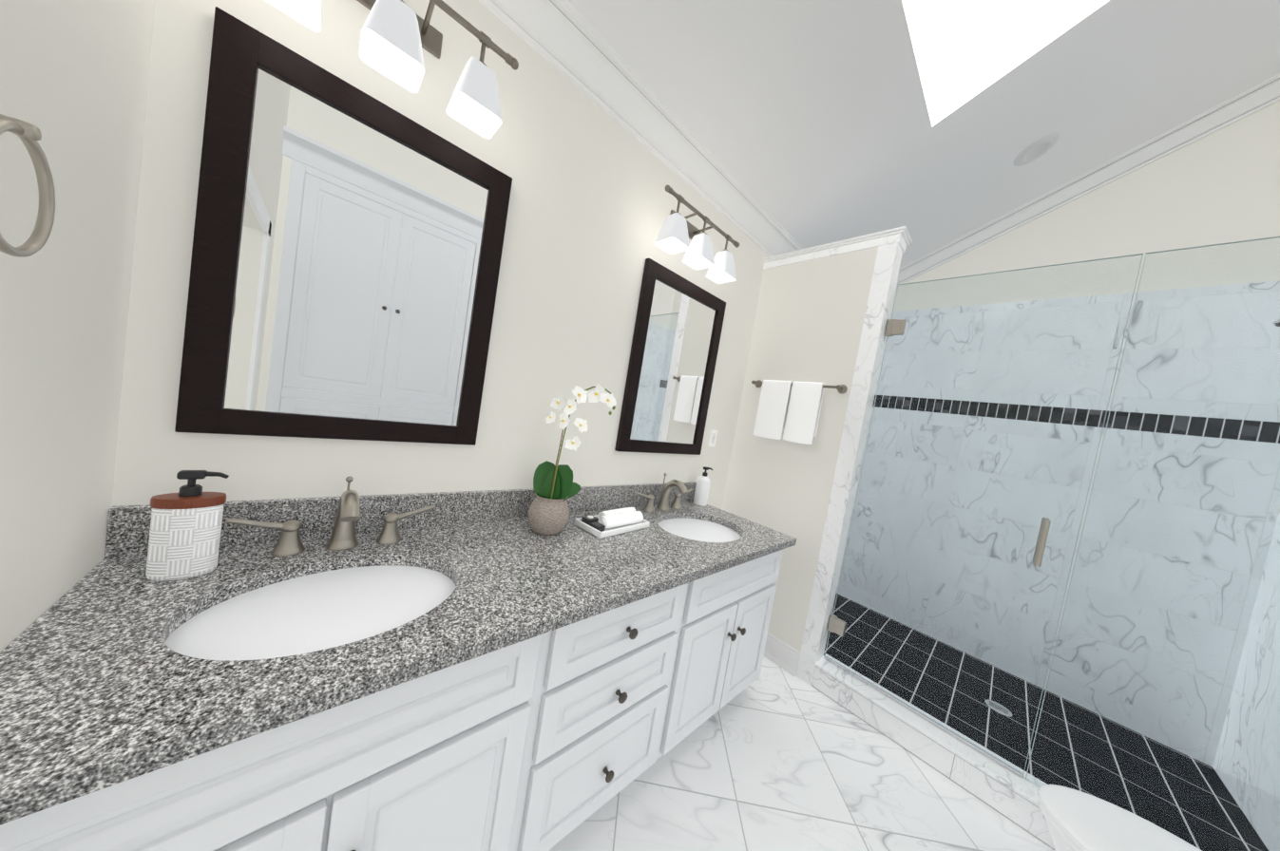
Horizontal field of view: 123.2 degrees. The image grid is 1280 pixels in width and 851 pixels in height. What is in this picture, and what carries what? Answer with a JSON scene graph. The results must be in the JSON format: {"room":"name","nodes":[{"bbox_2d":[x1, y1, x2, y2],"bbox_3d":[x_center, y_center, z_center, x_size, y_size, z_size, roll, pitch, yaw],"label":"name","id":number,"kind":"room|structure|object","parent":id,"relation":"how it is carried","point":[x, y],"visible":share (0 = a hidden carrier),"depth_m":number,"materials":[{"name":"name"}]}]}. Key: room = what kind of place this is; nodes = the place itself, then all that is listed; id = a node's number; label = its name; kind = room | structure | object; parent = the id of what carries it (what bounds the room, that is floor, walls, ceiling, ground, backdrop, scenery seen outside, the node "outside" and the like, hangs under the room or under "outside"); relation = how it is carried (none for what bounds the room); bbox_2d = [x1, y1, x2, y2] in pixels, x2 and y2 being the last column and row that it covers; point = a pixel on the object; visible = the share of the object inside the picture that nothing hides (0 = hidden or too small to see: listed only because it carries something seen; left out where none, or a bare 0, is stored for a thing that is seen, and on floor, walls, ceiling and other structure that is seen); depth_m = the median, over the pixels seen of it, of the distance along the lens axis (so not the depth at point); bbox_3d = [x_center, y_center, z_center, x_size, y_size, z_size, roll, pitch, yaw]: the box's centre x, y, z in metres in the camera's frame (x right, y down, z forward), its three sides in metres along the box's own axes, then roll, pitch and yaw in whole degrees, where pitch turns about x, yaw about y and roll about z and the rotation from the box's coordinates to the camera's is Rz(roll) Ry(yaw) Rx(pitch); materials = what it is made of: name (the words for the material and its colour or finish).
{"room":"bathroom","nodes":[
{"label":"bathroom","id":0,"kind":"room"},
{"bbox_2d":[0,0,154,652],"bbox_3d":[-0.319,-0.768,-0.154,0.132,4.300,2.550,7,4,-43],"label":"wall","id":1,"kind":"structure","parent":0,"point":[74,75],"depth_m":0.60,"materials":[{"name":"grey paint"}]},
{"bbox_2d":[0,114,55,257],"bbox_3d":[-0.716,-0.275,0.368,0.078,0.165,0.142,7,4,-43],"label":"towel ring","id":2,"kind":"object","parent":1,"relation":"attached to","point":[28,135],"visible":1,"depth_m":0.41,"materials":[{"name":"silver metal"}]},
{"bbox_2d":[111,0,769,509],"bbox_3d":[-0.167,-0.833,1.643,5.740,4.300,0.100,7,4,-43],"label":"wall","id":3,"kind":"structure","parent":0,"point":[592,205],"depth_m":1.30,"materials":[{"name":"grey paint"}]},
{"bbox_2d":[174,6,512,445],"bbox_3d":[-0.801,-0.442,1.055,0.690,0.985,0.028,7,4,-43],"label":"mirror","id":4,"kind":"object","parent":3,"relation":"attached to","point":[348,244],"visible":0.96,"depth_m":0.97,"materials":[{"name":"brown wood"}]},
{"bbox_2d":[265,0,518,138],"bbox_3d":[-0.658,-1.087,0.934,0.618,0.257,0.210,7,4,-43],"label":"sconce","id":5,"kind":"object","parent":3,"relation":"attached to","point":[397,36],"visible":1,"depth_m":0.97,"materials":[{"name":"white glass"}]},
{"bbox_2d":[104,481,696,556],"bbox_3d":[-0.429,0.340,1.551,2.204,0.118,0.022,7,4,-43],"label":"backsplash","id":6,"kind":"structure","parent":3,"relation":"attached to","point":[128,526],"depth_m":1.15,"materials":[{"name":"grey stone"}]},
{"bbox_2d":[477,0,802,256],"bbox_3d":[0.543,-1.343,2.056,4.028,0.156,0.092,7,4,-43],"label":"crown molding","id":7,"kind":"structure","parent":3,"relation":"attached to","point":[571,44],"depth_m":1.52,"materials":[{"name":"white paint"}]},
{"bbox_2d":[614,257,725,455],"bbox_3d":[0.209,-0.325,1.994,0.690,0.985,0.028,7,4,-43],"label":"mirror","id":8,"kind":"object","parent":3,"relation":"attached to","point":[678,323],"visible":0.96,"depth_m":1.95,"materials":[{"name":"brown wood"}]},
{"bbox_2d":[654,185,739,284],"bbox_3d":[0.298,-0.976,1.824,0.618,0.257,0.210,7,4,-43],"label":"sconce","id":9,"kind":"object","parent":3,"relation":"attached to","point":[678,231],"visible":1,"depth_m":1.76,"materials":[{"name":"white glass"}]},
{"bbox_2d":[708,429,717,446],"bbox_3d":[0.501,0.087,2.349,0.072,0.116,0.017,7,4,-43],"label":"switch plate","id":10,"kind":"object","parent":3,"relation":"attached to","point":[713,438],"visible":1,"depth_m":2.31,"materials":[{"name":"white plastic"}]},
{"bbox_2d":[721,247,878,651],"bbox_3d":[0.956,0.201,2.320,0.120,2.555,0.700,7,4,-43],"label":"wall","id":11,"kind":"structure","parent":0,"point":[809,321],"depth_m":2.18,"materials":[{"name":"grey paint"}]},
{"bbox_2d":[764,632,800,676],"bbox_3d":[0.712,1.383,2.332,0.022,0.145,0.700,7,4,-43],"label":"baseboard","id":12,"kind":"structure","parent":11,"relation":"attached to","point":[781,654],"depth_m":2.13,"materials":[{"name":"white wood"}]},
{"bbox_2d":[751,380,847,444],"bbox_3d":[0.946,-0.092,2.204,0.101,0.386,0.589,7,4,-43],"label":"towel rack","id":13,"kind":"object","parent":11,"relation":"attached to","point":[791,410],"visible":1,"depth_m":2.15,"materials":[{"name":"white fabric"}]},
{"bbox_2d":[763,226,912,686],"bbox_3d":[1.003,0.174,2.275,0.182,2.626,0.820,7,4,-43],"label":"trim","id":14,"kind":"structure","parent":11,"relation":"attached to","point":[890,244],"depth_m":1.99,"materials":[{"name":"stone"}]},
{"bbox_2d":[548,593,1268,850],"bbox_3d":[0.333,1.508,0.887,5.840,0.120,2.750,7,4,-43],"label":"floor","id":15,"kind":"structure","parent":0,"point":[773,757],"depth_m":1.57,"materials":[{"name":"tile"}]},
{"bbox_2d":[0,541,796,850],"bbox_3d":[-0.298,0.905,1.331,2.192,0.862,0.682,7,4,-43],"label":"bathroom vanity","id":16,"kind":"object","parent":15,"relation":"on","point":[443,671],"depth_m":0.80,"materials":[{"name":"white wood"}]},
{"bbox_2d":[0,499,796,815],"bbox_3d":[-0.219,0.464,1.311,2.204,0.035,0.688,7,4,-43],"label":"countertop","id":17,"kind":"structure","parent":16,"relation":"on","point":[71,716],"depth_m":0.65,"materials":[{"name":"grey stone"}]},
{"bbox_2d":[145,470,229,581],"bbox_3d":[-1.021,0.220,0.782,0.107,0.240,0.061,7,4,-43],"label":"soap dispenser","id":18,"kind":"object","parent":17,"relation":"on","point":[185,530],"visible":1,"depth_m":0.77,"materials":[{"name":"white ceramic"}]},
{"bbox_2d":[133,549,471,693],"bbox_3d":[-0.719,0.505,0.817,0.545,0.182,0.436,7,4,-43],"label":"sink","id":19,"kind":"object","parent":17,"relation":"in","point":[229,624],"depth_m":0.78,"materials":[{"name":"white ceramic"}]},
{"bbox_2d":[220,480,437,564],"bbox_3d":[-0.825,0.271,0.975,0.459,0.185,0.187,7,4,-43],"label":"faucet","id":20,"kind":"object","parent":17,"relation":"on","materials":[{"name":"silver metal"}]},
{"bbox_2d":[528,383,616,535],"bbox_3d":[-0.282,0.127,1.350,0.206,0.604,0.321,7,4,-43],"label":"orchid","id":21,"kind":"object","parent":17,"relation":"on","point":[555,487],"visible":1,"depth_m":1.32,"materials":[{"name":"plant"}]},
{"bbox_2d":[573,507,649,538],"bbox_3d":[-0.115,0.417,1.548,0.170,0.066,0.310,12,4,41],"label":"tray","id":22,"kind":"object","parent":17,"relation":"on","point":[610,523],"visible":1,"depth_m":1.49,"materials":[{"name":"white ceramic"}]},
{"bbox_2d":[630,473,695,515],"bbox_3d":[0.181,0.387,1.911,0.459,0.185,0.187,7,4,-43],"label":"faucet","id":23,"kind":"object","parent":17,"relation":"on","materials":[{"name":"silver metal"}]},
{"bbox_2d":[646,511,748,549],"bbox_3d":[0.288,0.621,1.767,0.545,0.182,0.436,7,4,-43],"label":"sink","id":24,"kind":"object","parent":17,"relation":"in","point":[701,530],"depth_m":1.81,"materials":[{"name":"white ceramic"}]},
{"bbox_2d":[693,466,712,506],"bbox_3d":[0.402,0.380,2.194,0.094,0.240,0.086,7,4,-43],"label":"soap dispenser","id":25,"kind":"object","parent":17,"relation":"on","point":[702,488],"visible":1,"depth_m":2.16,"materials":[{"name":"white plastic"}]},
{"bbox_2d":[811,653,1054,850],"bbox_3d":[1.581,1.568,1.500,0.170,0.140,1.548,7,4,-43],"label":"shower curb","id":26,"kind":"structure","parent":15,"relation":"on","point":[1010,795],"depth_m":1.61,"materials":[{"name":"stone"}]},
{"bbox_2d":[823,235,1279,850],"bbox_3d":[1.788,0.406,1.459,0.105,2.218,1.540,7,4,-43],"label":"glass","id":27,"kind":"object","parent":26,"relation":"on","point":[894,327],"visible":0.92,"depth_m":1.45,"materials":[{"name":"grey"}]},
{"bbox_2d":[984,700,1012,717],"bbox_3d":[2.126,1.676,2.055,0.116,0.005,0.116,7,4,-43],"label":"shower drain","id":28,"kind":"object","parent":15,"relation":"on","point":[999,708],"depth_m":2.05,"materials":[{"name":"silver metal"}]},
{"bbox_2d":[1037,784,1202,850],"bbox_3d":[1.522,1.249,0.835,0.450,0.815,0.753,7,4,-43],"label":"toilet","id":29,"kind":"object","parent":15,"relation":"on","point":[1075,820],"visible":1,"depth_m":1.02,"materials":[{"name":"white ceramic"}]},
{"bbox_2d":[566,0,1279,267],"bbox_3d":[0.810,-1.886,0.650,5.840,1.324,2.550,7,4,-43],"label":"ceiling","id":30,"kind":"structure","parent":0,"point":[803,121],"depth_m":1.75,"materials":[{"name":"white paint"}]},
{"bbox_2d":[893,0,1115,133],"bbox_3d":[1.423,-1.731,1.329,0.990,0.283,0.590,7,4,-43],"label":"skylight window","id":31,"kind":"structure","parent":30,"relation":"attached to","point":[964,51],"depth_m":1.52,"materials":[{"name":"white glass"}]},
{"bbox_2d":[1012,132,1059,166],"bbox_3d":[2.388,-1.662,2.090,0.194,0.086,0.175,7,4,-43],"label":"recessed light","id":32,"kind":"object","parent":30,"relation":"in","point":[1036,149],"visible":1,"depth_m":2.08,"materials":[{"name":"grey plastic"}]},
{"bbox_2d":[891,100,1279,311],"bbox_3d":[2.704,-0.417,2.659,0.100,4.300,2.550,7,4,-43],"label":"wall","id":33,"kind":"structure","parent":0,"point":[1221,185],"depth_m":2.16,"materials":[{"name":"grey paint"}]},
{"bbox_2d":[836,280,1279,766],"bbox_3d":[2.531,0.389,2.661,0.014,2.655,2.350,7,4,-43],"label":"wall tile","id":34,"kind":"structure","parent":33,"relation":"attached to","point":[1135,460],"depth_m":2.24,"materials":[{"name":"stone"}]},
{"bbox_2d":[896,73,1279,286],"bbox_3d":[2.823,-1.546,2.530,0.092,1.240,2.130,7,4,-43],"label":"crown molding","id":35,"kind":"structure","parent":33,"relation":"attached to","point":[1266,93],"depth_m":2.26,"materials":[{"name":"white"}]},
{"bbox_3d":[1.462,-0.479,-0.153,5.740,4.300,0.100,7,4,-43],"label":"wall","id":36,"kind":"structure","parent":0,"visible":0},
{"bbox_2d":[1212,508,1279,850],"bbox_3d":[2.776,0.496,1.308,1.451,2.655,0.012,7,4,-43],"label":"wall tiles","id":37,"kind":"structure","parent":36,"relation":"attached to","point":[1262,680],"depth_m":1.68,"materials":[{"name":"stone"}]},
{"bbox_2d":[1273,319,1279,326],"bbox_3d":[2.658,-0.459,1.255,0.204,0.157,0.341,7,4,-43],"label":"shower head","id":38,"kind":"object","parent":37,"relation":"attached to","point":[1276,323],"depth_m":1.38}
]}

